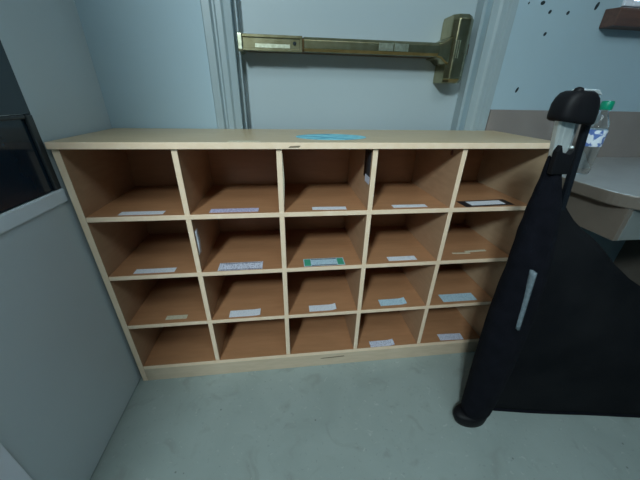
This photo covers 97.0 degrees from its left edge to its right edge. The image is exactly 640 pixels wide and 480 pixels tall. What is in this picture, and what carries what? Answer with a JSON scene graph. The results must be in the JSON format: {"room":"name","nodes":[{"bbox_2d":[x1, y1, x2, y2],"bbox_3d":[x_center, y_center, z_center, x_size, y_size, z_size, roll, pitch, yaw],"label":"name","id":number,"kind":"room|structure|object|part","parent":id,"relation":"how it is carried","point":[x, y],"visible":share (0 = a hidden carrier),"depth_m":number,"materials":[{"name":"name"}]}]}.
{"room":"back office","nodes":[
{"label":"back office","id":0,"kind":"room"},
{"bbox_2d":[0,0,140,479],"bbox_3d":[-0.757,-0.362,0.240,0.120,2.593,1.560,-2,27,-7],"label":"wall","id":1,"kind":"structure","parent":0,"point":[69,370],"depth_m":0.80,"materials":[{"name":"white paint"}]},
{"bbox_2d":[0,443,32,479],"bbox_3d":[-0.695,0.488,0.562,0.012,0.799,0.142,-2,27,-7],"label":"trim","id":2,"kind":"structure","parent":1,"relation":"attached to","point":[10,469],"depth_m":0.64,"materials":[{"name":"white"}]},
{"bbox_2d":[0,40,67,234],"bbox_3d":[-0.706,-0.290,0.156,0.056,0.941,1.075,-2,27,-7],"label":"window","id":3,"kind":"structure","parent":1,"relation":"in","point":[27,173],"depth_m":0.70,"materials":[{"name":"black glass"}]},
{"bbox_3d":[-0.686,-0.402,0.111,0.007,0.701,1.050,-2,27,-7],"label":"pane","id":4,"kind":"part","parent":3,"relation":"part of","materials":[{"name":"clear glass"}]},
{"bbox_3d":[-0.700,0.000,0.316,0.007,0.197,1.050,-2,27,-7],"label":"pane","id":5,"kind":"part","parent":3,"relation":"part of","materials":[{"name":"black glass"}]},
{"bbox_3d":[-0.692,0.000,0.317,0.008,0.197,1.050,-2,27,-7],"label":"frame","id":6,"kind":"part","parent":3,"relation":"part of","materials":[{"name":"metal"}]},
{"bbox_3d":[-0.715,0.111,0.361,0.056,0.040,1.075,-2,27,-7],"label":"sill","id":7,"kind":"part","parent":3,"relation":"part of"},
{"bbox_2d":[74,0,639,261],"bbox_3d":[0.808,-0.809,1.182,3.475,2.600,0.140,-2,27,-7],"label":"wall","id":8,"kind":"structure","parent":0,"point":[149,58],"depth_m":1.08,"materials":[{"name":"white paint"}]},
{"bbox_2d":[200,0,518,130],"bbox_3d":[0.156,-0.589,1.186,1.143,2.179,0.148,-2,27,-7],"label":"door","id":9,"kind":"structure","parent":8,"relation":"in","point":[303,64],"depth_m":1.12,"materials":[{"name":"paint"}]},
{"bbox_3d":[-0.172,-0.709,1.022,0.214,0.049,0.026,-2,27,-7],"label":"plate","id":10,"kind":"part","parent":9,"relation":"part of","materials":[{"name":"gold metal"}]},
{"bbox_2d":[485,109,639,156],"bbox_3d":[1.570,-0.395,1.411,1.699,0.442,0.012,-2,27,-7],"label":"trim","id":11,"kind":"structure","parent":8,"relation":"attached to","point":[622,139],"depth_m":1.29,"materials":[{"name":"beige laminate"}]},
{"bbox_2d":[599,0,639,30],"bbox_3d":[1.626,-1.214,1.012,1.038,0.791,0.146,-2,27,-7],"label":"shelf","id":12,"kind":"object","parent":8,"relation":"in","point":[623,17],"depth_m":1.08,"materials":[{"name":"brown wood"}]},
{"bbox_3d":[1.625,-1.260,1.020,0.913,0.718,0.090,-2,27,-7],"label":"frame","id":13,"kind":"part","parent":12,"relation":"part of","materials":[{"name":"white"}]},
{"bbox_2d":[90,352,639,479],"bbox_3d":[-0.123,1.235,0.116,5.720,0.100,3.980,-2,27,-7],"label":"floor","id":14,"kind":"structure","parent":0,"point":[387,419],"depth_m":1.04,"materials":[{"name":"grey concrete"}]},
{"bbox_2d":[44,128,550,380],"bbox_3d":[0.003,0.061,1.230,1.560,0.979,0.361,-2,27,-7],"label":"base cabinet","id":15,"kind":"object","parent":14,"relation":"on","point":[215,251],"visible":0.96,"depth_m":1.17,"materials":[{"name":"brown wood"}]},
{"bbox_3d":[-0.758,0.097,1.150,0.020,0.959,0.350,-2,27,-7],"label":"panel","id":16,"kind":"part","parent":15,"relation":"part of","materials":[{"name":"brown wood"}]},
{"bbox_3d":[-0.017,-0.039,1.371,1.512,0.890,0.012,-2,27,-7],"label":"panel","id":17,"kind":"part","parent":15,"relation":"part of","materials":[{"name":"brown wood"}]},
{"bbox_2d":[86,181,526,222],"bbox_3d":[0.008,-0.167,1.110,1.512,0.017,0.338,-2,27,-7],"label":"shelf","id":18,"kind":"object","parent":15,"relation":"attached to","point":[139,201],"depth_m":1.04,"materials":[{"name":"brown wood"}]},
{"bbox_2d":[109,224,508,280],"bbox_3d":[0.004,0.029,1.211,1.512,0.017,0.338,-2,27,-7],"label":"shelf","id":19,"kind":"object","parent":15,"relation":"attached to","point":[158,254],"depth_m":1.15,"materials":[{"name":"brown wood"}]},
{"bbox_2d":[128,264,491,328],"bbox_3d":[0.000,0.228,1.312,1.512,0.017,0.338,-2,27,-7],"label":"shelf","id":20,"kind":"object","parent":15,"relation":"attached to","point":[241,297],"depth_m":1.25,"materials":[{"name":"brown wood"}]},
{"bbox_3d":[0.762,0.040,1.324,0.018,0.959,0.350,-2,27,-7],"label":"panel","id":21,"kind":"part","parent":15,"relation":"part of","materials":[{"name":"brown wood"}]},
{"bbox_2d":[453,87,639,427],"bbox_3d":[1.095,0.193,0.852,1.231,1.128,0.110,0,27,-2],"label":"folding screen","id":22,"kind":"object","parent":14,"relation":"on","point":[560,334],"visible":1,"depth_m":0.88,"materials":[{"name":"black fabric"}]},
{"bbox_3d":[1.134,0.270,0.902,1.154,0.942,0.043,2,27,2],"label":"fabric panel","id":23,"kind":"part","parent":22,"relation":"part of","materials":[{"name":"black fabric"}]},
{"bbox_3d":[0.518,-0.300,0.567,0.018,0.012,0.018,-2,27,-7],"label":"knob","id":24,"kind":"part","parent":22,"relation":"part of","materials":[{"name":"black plastic"}]},
{"bbox_3d":[0.543,-0.302,0.577,0.052,0.010,0.026,-2,27,-7],"label":"label plate","id":25,"kind":"part","parent":22,"relation":"part of","materials":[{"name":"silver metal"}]},
{"bbox_2d":[562,157,639,285],"bbox_3d":[1.646,0.107,1.337,1.601,0.860,0.592,-2,27,-7],"label":"desk","id":26,"kind":"object","parent":14,"relation":"on","point":[604,201],"depth_m":0.95,"materials":[{"name":"laminate"}]},
{"bbox_2d":[576,101,614,173],"bbox_3d":[0.976,-0.363,1.015,0.066,0.244,0.066,-2,27,-7],"label":"water bottle","id":27,"kind":"object","parent":26,"relation":"on","point":[598,132],"visible":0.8,"depth_m":0.99,"materials":[{"name":"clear plastic"}]},
{"bbox_2d":[562,157,639,209],"bbox_3d":[1.653,-0.258,1.150,1.601,0.040,0.592,-2,27,-7],"label":"countertop","id":28,"kind":"structure","parent":26,"relation":"on","point":[615,181],"depth_m":0.96,"materials":[{"name":"laminate"}]},
{"bbox_3d":[1.806,0.107,1.386,0.025,0.820,0.541,-2,27,-7],"label":"support panel","id":29,"kind":"part","parent":26,"relation":"part of","materials":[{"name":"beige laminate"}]}
]}

